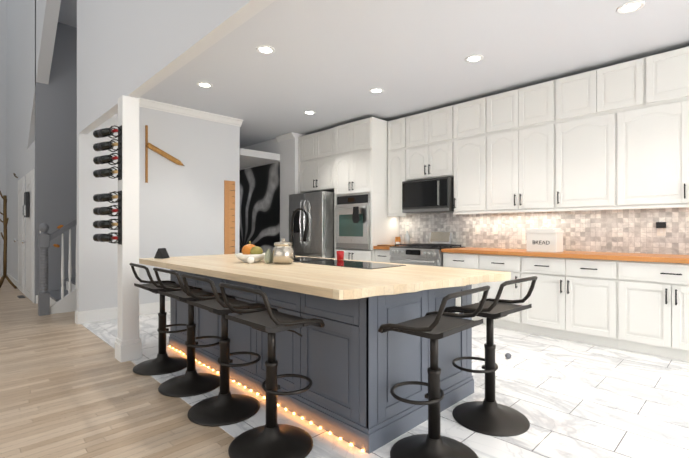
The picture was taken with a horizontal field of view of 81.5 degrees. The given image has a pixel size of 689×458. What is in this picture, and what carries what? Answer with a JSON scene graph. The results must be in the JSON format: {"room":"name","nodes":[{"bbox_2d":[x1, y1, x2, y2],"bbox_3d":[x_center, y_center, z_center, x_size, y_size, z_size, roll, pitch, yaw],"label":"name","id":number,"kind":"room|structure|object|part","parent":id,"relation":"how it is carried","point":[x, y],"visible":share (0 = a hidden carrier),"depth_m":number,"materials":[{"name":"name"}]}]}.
{"room":"kitchen","nodes":[
{"label":"kitchen","id":0,"kind":"room"},
{"bbox_2d":[0,0,6,276],"bbox_3d":[-10.749,-2.315,7.612,6.800,7.000,0.100,0,0,-44],"label":"wall","id":1,"kind":"structure","parent":0,"point":[3,7],"depth_m":9.83,"materials":[{"name":"white paint"}]},
{"bbox_2d":[6,0,60,294],"bbox_3d":[-5.823,-2.316,7.407,0.160,7.000,7.080,0,0,-44],"label":"wall","id":2,"kind":"structure","parent":0,"point":[21,33],"depth_m":7.58,"materials":[{"name":"white paint"}]},
{"bbox_2d":[7,273,34,302],"bbox_3d":[-6.665,1.120,8.138,0.016,0.130,4.850,0,0,-44],"label":"baseboard","id":3,"kind":"structure","parent":2,"relation":"attached to","point":[14,281],"depth_m":8.12,"materials":[{"name":"white wood"}]},
{"bbox_2d":[13,169,34,301],"bbox_3d":[-5.827,0.039,7.232,0.104,2.291,2.331,0,0,-44],"label":"doors","id":4,"kind":"structure","parent":2,"relation":"in","point":[26,204],"depth_m":6.87,"materials":[{"name":"white wood"}]},
{"bbox_2d":[35,0,76,303],"bbox_3d":[-3.392,-2.315,7.882,4.300,7.000,0.100,0,0,-44],"label":"wall","id":5,"kind":"structure","parent":0,"point":[55,151],"depth_m":6.54,"materials":[{"name":"grey paint"}]},
{"bbox_2d":[40,225,62,246],"bbox_3d":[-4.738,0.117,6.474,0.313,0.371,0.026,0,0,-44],"label":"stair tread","id":6,"kind":"structure","parent":5,"relation":"attached to","point":[58,227],"depth_m":6.53,"materials":[{"name":"orange wood"}]},
{"bbox_2d":[58,0,76,27],"bbox_3d":[-2.593,-3.461,7.280,4.280,0.150,2.080,0,0,-44],"label":"ceiling","id":7,"kind":"structure","parent":0,"point":[68,12],"depth_m":6.29,"materials":[{"name":"white paint"}]},
{"bbox_2d":[0,277,234,457],"bbox_3d":[-3.224,1.209,3.985,12.500,0.060,21.600,0,0,-44],"label":"floor","id":8,"kind":"structure","parent":0,"point":[70,387],"depth_m":2.71,"materials":[{"name":"beige wood"}]},
{"bbox_2d":[0,191,16,288],"bbox_3d":[-6.766,0.224,7.961,0.377,1.950,0.390,0,0,-44],"label":"coat rack","id":9,"kind":"object","parent":8,"relation":"on","point":[5,223],"visible":0.98,"depth_m":7.93,"materials":[{"name":"brown metal"}]},
{"bbox_2d":[38,218,76,315],"bbox_3d":[-3.699,-0.155,6.632,2.325,2.677,1.114,0,0,-44],"label":"stair railing","id":10,"kind":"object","parent":8,"relation":"on","point":[62,300],"depth_m":5.62,"materials":[{"name":"white wood"}]},
{"bbox_2d":[115,95,141,362],"bbox_3d":[-1.973,-0.006,3.651,0.176,2.370,0.186,0,0,-44],"label":"post","id":11,"kind":"object","parent":8,"relation":"on","point":[128,344],"visible":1,"depth_m":3.59,"materials":[{"name":"white paint"}]},
{"bbox_2d":[93,191,121,244],"bbox_3d":[-2.117,-0.102,3.574,0.174,0.480,0.300,0,0,-44],"label":"wine rack","id":12,"kind":"object","parent":11,"relation":"attached to","point":[109,211],"visible":1,"depth_m":3.55,"materials":[{"name":"black metal"}]},
{"bbox_2d":[93,125,121,179],"bbox_3d":[-2.117,-0.681,3.575,0.174,0.480,0.300,0,0,-44],"label":"wine rack","id":13,"kind":"object","parent":11,"relation":"attached to","point":[104,146],"visible":1,"depth_m":3.55,"materials":[{"name":"black metal"}]},
{"bbox_2d":[77,107,239,311],"bbox_3d":[-2.546,-0.293,5.783,2.220,2.950,0.120,0,0,-44],"label":"wall","id":14,"kind":"structure","parent":0,"point":[181,210],"depth_m":5.67,"materials":[{"name":"white paint"}]},
{"bbox_2d":[75,97,242,324],"bbox_3d":[-2.520,-0.293,5.760,2.256,2.950,0.221,0,0,-44],"label":"trim","id":15,"kind":"structure","parent":14,"relation":"attached to","point":[82,317],"depth_m":5.57,"materials":[{"name":"white wood"}]},
{"bbox_2d":[145,125,183,182],"bbox_3d":[-2.526,-1.033,5.667,0.535,0.790,0.072,0,0,-44],"label":"art","id":16,"kind":"object","parent":14,"relation":"attached to","point":[162,153],"visible":1,"depth_m":5.51,"materials":[{"name":"brown wood"}]},
{"bbox_2d":[224,180,234,253],"bbox_3d":[-1.831,0.208,6.381,0.180,1.950,0.020,0,0,-44],"label":"ruler","id":17,"kind":"object","parent":14,"relation":"attached to","point":[229,217],"visible":0.58,"depth_m":6.37,"materials":[{"name":"brown wood"}]},
{"bbox_2d":[77,0,274,133],"bbox_3d":[0.380,-3.510,1.271,0.090,4.630,10.670,0,0,-44],"label":"wall","id":18,"kind":"structure","parent":0,"point":[135,48],"depth_m":3.42,"materials":[{"name":"white paint"}]},
{"bbox_2d":[240,148,279,168],"bbox_3d":[-2.083,-1.540,7.936,0.850,0.450,1.550,0,0,-44],"label":"ceiling soffit","id":19,"kind":"structure","parent":0,"point":[249,158],"depth_m":7.54,"materials":[{"name":"white paint"}]},
{"bbox_2d":[240,133,304,241],"bbox_3d":[-1.697,-0.289,8.684,0.750,2.950,3.018,0,0,-44],"label":"wall","id":20,"kind":"structure","parent":0,"point":[287,150],"depth_m":7.55,"materials":[{"name":"white paint"}]},
{"bbox_2d":[239,162,279,252],"bbox_3d":[-1.770,-0.325,8.205,0.020,1.920,1.500,0,0,-44],"label":"picture","id":21,"kind":"object","parent":20,"relation":"attached to","point":[259,206],"visible":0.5,"depth_m":8.12},
{"bbox_2d":[275,132,294,141],"bbox_3d":[-1.116,-1.720,7.506,0.070,0.090,0.518,0,0,-44],"label":"crown molding","id":22,"kind":"structure","parent":20,"relation":"attached to","point":[287,136],"depth_m":7.48,"materials":[{"name":"white wood"}]},
{"bbox_2d":[81,311,688,457],"bbox_3d":[1.863,1.175,2.630,4.080,0.004,10.550,0,0,-44],"label":"floor","id":23,"kind":"structure","parent":0,"point":[570,399],"depth_m":2.74,"materials":[{"name":"tile"}]},
{"bbox_2d":[129,263,192,374],"bbox_3d":[-1.554,0.731,3.437,0.472,0.886,0.450,0,0,-43],"label":"bar stool","id":24,"kind":"object","parent":23,"relation":"on","point":[163,362],"visible":0.94,"depth_m":3.39,"materials":[{"name":"grey metal"}]},
{"bbox_2d":[153,268,226,396],"bbox_3d":[-1.148,0.730,3.022,0.472,0.886,0.450,0,0,-45],"label":"bar stool","id":25,"kind":"object","parent":23,"relation":"on","point":[191,381],"visible":0.92,"depth_m":2.97,"materials":[{"name":"grey metal"}]},
{"bbox_2d":[181,274,264,425],"bbox_3d":[-0.771,0.730,2.608,0.472,0.886,0.450,0,0,-43],"label":"bar stool","id":26,"kind":"object","parent":23,"relation":"on","point":[225,406],"visible":0.94,"depth_m":2.56,"materials":[{"name":"grey metal"}]},
{"bbox_2d":[219,283,324,457],"bbox_3d":[-0.387,0.729,2.172,0.450,0.886,0.472,0,0,45],"label":"bar stool","id":27,"kind":"object","parent":23,"relation":"on","point":[271,438],"visible":1,"depth_m":2.13,"materials":[{"name":"grey metal"}]},
{"bbox_2d":[289,191,333,257],"bbox_3d":[-0.388,0.284,7.133,0.966,1.800,0.915,0,0,-44],"label":"fridge","id":28,"kind":"object","parent":23,"relation":"on","point":[318,207],"visible":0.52,"depth_m":6.68,"materials":[{"name":"silver metal"}]},
{"bbox_2d":[167,268,473,453],"bbox_3d":[-0.422,0.766,3.445,1.133,0.825,2.714,0,0,-44],"label":"kitchen island","id":29,"kind":"object","parent":23,"relation":"on","point":[351,362],"depth_m":2.41,"materials":[{"name":"grey wood"}]},
{"bbox_3d":[-0.826,1.170,3.052,0.008,0.006,2.647,0,0,-44],"label":"island led strip","id":30,"kind":"part","parent":29,"relation":"part of","materials":[{"name":"yellow plastic"}]},
{"bbox_2d":[139,254,510,307],"bbox_3d":[-0.478,0.329,3.473,1.450,0.050,3.274,0,0,-44],"label":"island countertop","id":31,"kind":"structure","parent":29,"relation":"on","point":[373,287],"depth_m":2.60,"materials":[{"name":"beige wood"}]},
{"bbox_2d":[154,248,169,258],"bbox_3d":[-1.900,0.251,4.162,0.116,0.105,0.100,0,0,17],"label":"smart speaker","id":32,"kind":"object","parent":31,"relation":"on","point":[161,253],"visible":0.98,"depth_m":4.12},
{"bbox_2d":[235,241,264,262],"bbox_3d":[-0.852,0.208,3.663,0.300,0.190,0.300,0,0,-44],"label":"fruit bowl","id":33,"kind":"object","parent":31,"relation":"on","point":[256,253],"visible":0.88,"depth_m":3.60,"materials":[{"name":"white ceramic"}]},
{"bbox_2d":[247,257,253,263],"bbox_3d":[-0.811,0.270,3.464,0.061,0.064,0.064,0,0,-44],"label":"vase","id":34,"kind":"object","parent":31,"relation":"on","point":[250,260],"depth_m":3.44,"materials":[{"name":"ceramic"}]},
{"bbox_2d":[264,249,272,263],"bbox_3d":[-0.669,0.240,3.534,0.078,0.125,0.080,0,0,-44],"label":"vase","id":35,"kind":"object","parent":31,"relation":"on","point":[268,259],"depth_m":3.51,"materials":[{"name":"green ceramic"}]},
{"bbox_2d":[272,238,293,263],"bbox_3d":[-0.535,0.192,3.497,0.187,0.222,0.190,0,0,-44],"label":"jar","id":36,"kind":"object","parent":31,"relation":"on","point":[283,252],"visible":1,"depth_m":3.42,"materials":[{"name":"clear glass"}]},
{"bbox_2d":[336,251,343,259],"bbox_3d":[-0.042,0.261,3.965,0.074,0.085,0.076,0,0,-44],"label":"mug","id":37,"kind":"object","parent":31,"relation":"on","point":[340,255],"visible":1,"depth_m":3.93,"materials":[{"name":"red ceramic"}]},
{"bbox_2d":[299,260,402,267],"bbox_3d":[0.058,0.302,3.447,0.440,0.007,0.840,0,0,-44],"label":"cooktop","id":38,"kind":"object","parent":31,"relation":"in","point":[338,263],"depth_m":3.46,"materials":[{"name":"black glass"}]},
{"bbox_2d":[298,117,398,261],"bbox_3d":[-0.017,-0.261,6.927,0.792,2.890,1.820,0,0,-44],"label":"cabinet","id":39,"kind":"object","parent":23,"relation":"on","point":[348,158],"depth_m":6.35,"materials":[{"name":"white paint"}]},
{"bbox_3d":[0.295,-0.117,6.533,0.688,0.870,0.730,0,0,-44],"label":"wall oven","id":40,"kind":"part","parent":39,"relation":"part of","materials":[{"name":"silver metal"}]},
{"bbox_2d":[352,207,359,222],"bbox_3d":[0.173,-0.215,6.141,0.026,0.255,0.149,0,0,-44],"label":"oven mitt","id":41,"kind":"object","parent":39,"relation":"hanging from","point":[355,217],"visible":1,"depth_m":6.13,"materials":[{"name":"black fabric"}]},
{"bbox_2d":[375,249,390,262],"bbox_3d":[0.802,0.745,6.204,0.629,0.876,0.344,0,0,-44],"label":"base cabinet","id":42,"kind":"object","parent":23,"relation":"on","point":[381,255],"depth_m":5.99,"materials":[{"name":"white paint"}]},
{"bbox_2d":[389,243,462,266],"bbox_3d":[1.161,0.692,5.727,0.734,0.939,0.830,0,0,-44],"label":"range","id":43,"kind":"object","parent":23,"relation":"on","point":[422,254],"visible":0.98,"depth_m":5.49,"materials":[{"name":"silver metal"}]},
{"bbox_2d":[429,232,451,243],"bbox_3d":[1.442,0.072,6.003,0.073,0.295,0.380,0,0,-44],"label":"tray","id":44,"kind":"object","parent":43,"relation":"on","point":[440,237],"visible":0.54,"depth_m":5.98,"materials":[{"name":"white ceramic"}]},
{"bbox_2d":[378,285,489,457],"bbox_3d":[0.452,0.729,2.057,0.472,0.886,0.450,0,0,45],"label":"bar stool","id":45,"kind":"object","parent":23,"relation":"on","point":[434,326],"visible":1,"depth_m":2.02,"materials":[{"name":"grey metal"}]},
{"bbox_2d":[443,252,482,324],"bbox_3d":[1.712,0.744,5.273,0.629,0.876,0.580,0,0,-44],"label":"base cabinet","id":46,"kind":"object","parent":23,"relation":"on","point":[455,260],"depth_m":4.99,"materials":[{"name":"white paint"}]},
{"bbox_2d":[443,276,537,436],"bbox_3d":[0.896,0.730,2.490,0.450,0.886,0.472,0,0,-41],"label":"bar stool","id":47,"kind":"object","parent":23,"relation":"on","point":[489,415],"visible":0.98,"depth_m":2.44,"materials":[{"name":"grey metal"}]},
{"bbox_2d":[483,254,526,332],"bbox_3d":[2.044,0.743,4.934,0.629,0.876,0.650,0,0,-44],"label":"base cabinet","id":48,"kind":"object","parent":23,"relation":"on","point":[517,265],"depth_m":4.63,"materials":[{"name":"white paint"}]},
{"bbox_2d":[505,353,510,358],"bbox_3d":[1.482,1.148,3.621,0.049,0.052,0.052,0,0,-44],"label":"toy","id":49,"kind":"object","parent":23,"relation":"on","point":[507,355],"visible":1,"depth_m":3.61,"materials":[{"name":"grey"}]},
{"bbox_2d":[527,256,626,350],"bbox_3d":[2.544,0.742,4.422,0.629,0.876,1.060,0,0,-44],"label":"base cabinet","id":50,"kind":"object","parent":23,"relation":"on","point":[572,299],"depth_m":4.12,"materials":[{"name":"white paint"}]},
{"bbox_2d":[627,261,688,361],"bbox_3d":[3.152,0.741,3.800,0.629,0.876,0.960,0,0,-44],"label":"base cabinet","id":51,"kind":"object","parent":23,"relation":"on","point":[638,307],"depth_m":3.66,"materials":[{"name":"white paint"}]},
{"bbox_2d":[373,245,688,263],"bbox_3d":[3.170,0.280,3.765,0.654,0.045,7.144,0,0,-44],"label":"countertop","id":52,"kind":"structure","parent":51,"relation":"on","point":[662,258],"depth_m":4.22,"materials":[{"name":"brown wood"}]},
{"bbox_2d":[395,231,409,245],"bbox_3d":[0.872,0.145,6.261,0.267,0.232,0.209,0,0,-44],"label":"jar","id":53,"kind":"object","parent":52,"relation":"on","point":[406,239],"visible":0.79,"depth_m":6.26,"materials":[{"name":"white ceramic"}]},
{"bbox_2d":[526,225,563,251],"bbox_3d":[2.295,0.108,4.585,0.246,0.301,0.336,0,0,-44],"label":"bread box","id":54,"kind":"object","parent":52,"relation":"on","point":[554,237],"visible":1,"depth_m":4.49,"materials":[{"name":"white metal"}]},
{"bbox_2d":[140,0,688,147],"bbox_3d":[0.879,-1.871,3.805,4.170,0.200,13.600,0,0,-44],"label":"ceiling","id":55,"kind":"structure","parent":0,"point":[331,63],"depth_m":4.06,"materials":[{"name":"white paint"}]},
{"bbox_2d":[197,82,212,87],"bbox_3d":[-1.714,-1.766,4.906,0.181,0.006,0.181,0,0,-44],"label":"recessed light","id":56,"kind":"object","parent":55,"relation":"in","point":[202,84],"depth_m":4.89,"materials":[{"name":"white"}]},
{"bbox_2d":[256,45,274,53],"bbox_3d":[-0.778,-1.768,3.948,0.181,0.006,0.181,0,0,-44],"label":"recessed light","id":57,"kind":"object","parent":55,"relation":"in","point":[264,49],"depth_m":3.94,"materials":[{"name":"white"}]},
{"bbox_2d":[304,111,315,114],"bbox_3d":[-0.527,-1.765,6.066,0.181,0.006,0.181,0,0,-44],"label":"recessed light","id":58,"kind":"object","parent":55,"relation":"in","point":[306,112],"depth_m":6.06,"materials":[{"name":"white"}]},
{"bbox_2d":[369,88,383,92],"bbox_3d":[0.409,-1.766,5.108,0.181,0.006,0.181,0,0,-44],"label":"recessed light","id":59,"kind":"object","parent":55,"relation":"in","point":[374,90],"depth_m":5.10,"materials":[{"name":"white"}]},
{"bbox_2d":[465,54,483,61],"bbox_3d":[1.346,-1.767,4.150,0.181,0.006,0.181,0,0,-44],"label":"recessed light","id":60,"kind":"object","parent":55,"relation":"in","point":[472,58],"depth_m":4.14,"materials":[{"name":"white"}]},
{"bbox_2d":[616,0,644,13],"bbox_3d":[2.283,-1.769,3.192,0.181,0.006,0.181,0,0,-44],"label":"recessed light","id":61,"kind":"object","parent":55,"relation":"in","point":[630,7],"depth_m":3.19,"materials":[{"name":"white"}]},
{"bbox_3d":[3.298,-0.296,4.210,0.140,2.950,10.800,0,0,-44],"label":"wall","id":62,"kind":"structure","parent":0,"visible":0},
{"bbox_2d":[388,116,410,149],"bbox_3d":[0.941,-1.467,6.281,0.327,0.480,0.434,0,0,-44],"label":"upper cabinet","id":63,"kind":"object","parent":62,"relation":"attached to","point":[399,130],"depth_m":6.15,"materials":[{"name":"white paint"}]},
{"bbox_2d":[388,146,416,215],"bbox_3d":[0.917,-0.727,6.305,0.327,1.000,0.364,0,0,-44],"label":"upper cabinet","id":64,"kind":"object","parent":62,"relation":"attached to","point":[397,159],"depth_m":6.19,"materials":[{"name":"white paint"}]},
{"bbox_2d":[411,111,430,145],"bbox_3d":[1.181,-1.468,6.036,0.327,0.480,0.530,0,0,-44],"label":"upper cabinet","id":65,"kind":"object","parent":62,"relation":"attached to","point":[421,122],"depth_m":5.87,"materials":[{"name":"white paint"}]},
{"bbox_2d":[407,138,454,180],"bbox_3d":[1.324,-0.980,5.889,0.327,0.495,0.800,0,0,-44],"label":"upper cabinet","id":66,"kind":"object","parent":62,"relation":"attached to","point":[428,160],"depth_m":5.73,"materials":[{"name":"white paint"}]},
{"bbox_2d":[402,177,453,213],"bbox_3d":[1.276,-0.478,5.842,0.459,0.470,0.790,0,0,-44],"label":"microwave","id":67,"kind":"object","parent":66,"relation":"attached to","point":[433,195],"visible":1,"depth_m":5.65,"materials":[{"name":"black metal"}]},
{"bbox_2d":[431,104,458,141],"bbox_3d":[1.467,-1.468,5.743,0.327,0.480,0.530,0,0,-44],"label":"upper cabinet","id":68,"kind":"object","parent":62,"relation":"attached to","point":[445,120],"depth_m":5.58,"materials":[{"name":"white paint"}]},
{"bbox_2d":[453,130,490,213],"bbox_3d":[1.796,-0.729,5.406,0.327,1.000,0.550,0,0,-44],"label":"upper cabinet","id":69,"kind":"object","parent":62,"relation":"attached to","point":[472,180],"depth_m":5.28,"materials":[{"name":"white paint"}]},
{"bbox_2d":[459,96,490,137],"bbox_3d":[1.771,-1.469,5.432,0.327,0.480,0.620,0,0,-44],"label":"upper cabinet","id":70,"kind":"object","parent":62,"relation":"attached to","point":[474,115],"depth_m":5.25,"materials":[{"name":"white paint"}]},
{"bbox_2d":[491,88,522,129],"bbox_3d":[2.079,-1.469,5.118,0.327,0.480,0.540,0,0,-44],"label":"upper cabinet","id":71,"kind":"object","parent":62,"relation":"attached to","point":[506,107],"depth_m":4.96,"materials":[{"name":"white paint"}]},
{"bbox_2d":[491,118,562,212],"bbox_3d":[2.226,-0.729,4.966,0.327,1.000,0.960,0,0,-44],"label":"upper cabinet","id":72,"kind":"object","parent":62,"relation":"attached to","point":[527,161],"depth_m":4.78,"materials":[{"name":"white paint"}]},
{"bbox_2d":[523,78,562,125],"bbox_3d":[2.372,-1.470,4.817,0.327,0.480,0.540,0,0,-44],"label":"upper cabinet","id":73,"kind":"object","parent":62,"relation":"attached to","point":[542,102],"depth_m":4.65,"materials":[{"name":"white paint"}]},
{"bbox_2d":[399,207,688,254],"bbox_3d":[3.962,0.013,3.425,0.009,0.530,8.750,0,0,-44],"label":"backsplash","id":74,"kind":"structure","parent":62,"relation":"attached to","point":[627,231],"depth_m":4.70,"materials":[{"name":"tile"}]},
{"bbox_2d":[475,226,479,233],"bbox_3d":[1.854,0.012,5.567,0.008,0.120,0.072,0,0,-44],"label":"electrical outlet","id":75,"kind":"object","parent":74,"relation":"attached to","point":[477,228],"depth_m":5.57,"materials":[{"name":"white plastic"}]},
{"bbox_2d":[493,225,497,233],"bbox_3d":[2.029,0.011,5.388,0.008,0.120,0.072,0,0,-44],"label":"electrical outlet","id":76,"kind":"object","parent":74,"relation":"attached to","point":[495,227],"depth_m":5.38,"materials":[{"name":"white plastic"}]},
{"bbox_2d":[656,222,665,235],"bbox_3d":[3.255,-0.001,4.112,0.040,0.140,0.080,0,0,-44],"label":"electrical outlet","id":77,"kind":"object","parent":74,"relation":"attached to","point":[661,228],"depth_m":4.11,"materials":[{"name":"white plastic"}]},
{"bbox_2d":[563,68,602,117],"bbox_3d":[2.654,-1.470,4.529,0.327,0.480,0.545,0,0,-44],"label":"upper cabinet","id":78,"kind":"object","parent":62,"relation":"attached to","point":[582,92],"depth_m":4.35,"materials":[{"name":"white paint"}]},
{"bbox_2d":[563,106,626,209],"bbox_3d":[2.718,-0.730,4.462,0.327,1.000,0.730,0,0,-44],"label":"upper cabinet","id":79,"kind":"object","parent":62,"relation":"attached to","point":[614,137],"depth_m":4.27,"materials":[{"name":"white paint"}]},
{"bbox_2d":[603,55,654,109],"bbox_3d":[2.951,-1.470,4.226,0.327,0.480,0.545,0,0,-44],"label":"upper cabinet","id":80,"kind":"object","parent":62,"relation":"attached to","point":[630,83],"depth_m":4.06,"materials":[{"name":"white paint"}]},
{"bbox_2d":[627,94,688,208],"bbox_3d":[3.341,-0.731,3.826,0.327,1.000,1.330,0,0,-44],"label":"upper cabinet","id":81,"kind":"object","parent":62,"relation":"attached to","point":[657,132],"depth_m":3.89,"materials":[{"name":"white paint"}]},
{"bbox_2d":[655,46,688,101],"bbox_3d":[3.355,-1.471,3.813,0.327,0.480,0.890,0,0,-44],"label":"upper cabinet","id":82,"kind":"object","parent":62,"relation":"attached to","point":[671,67],"depth_m":3.81,"materials":[{"name":"white paint"}]}
]}

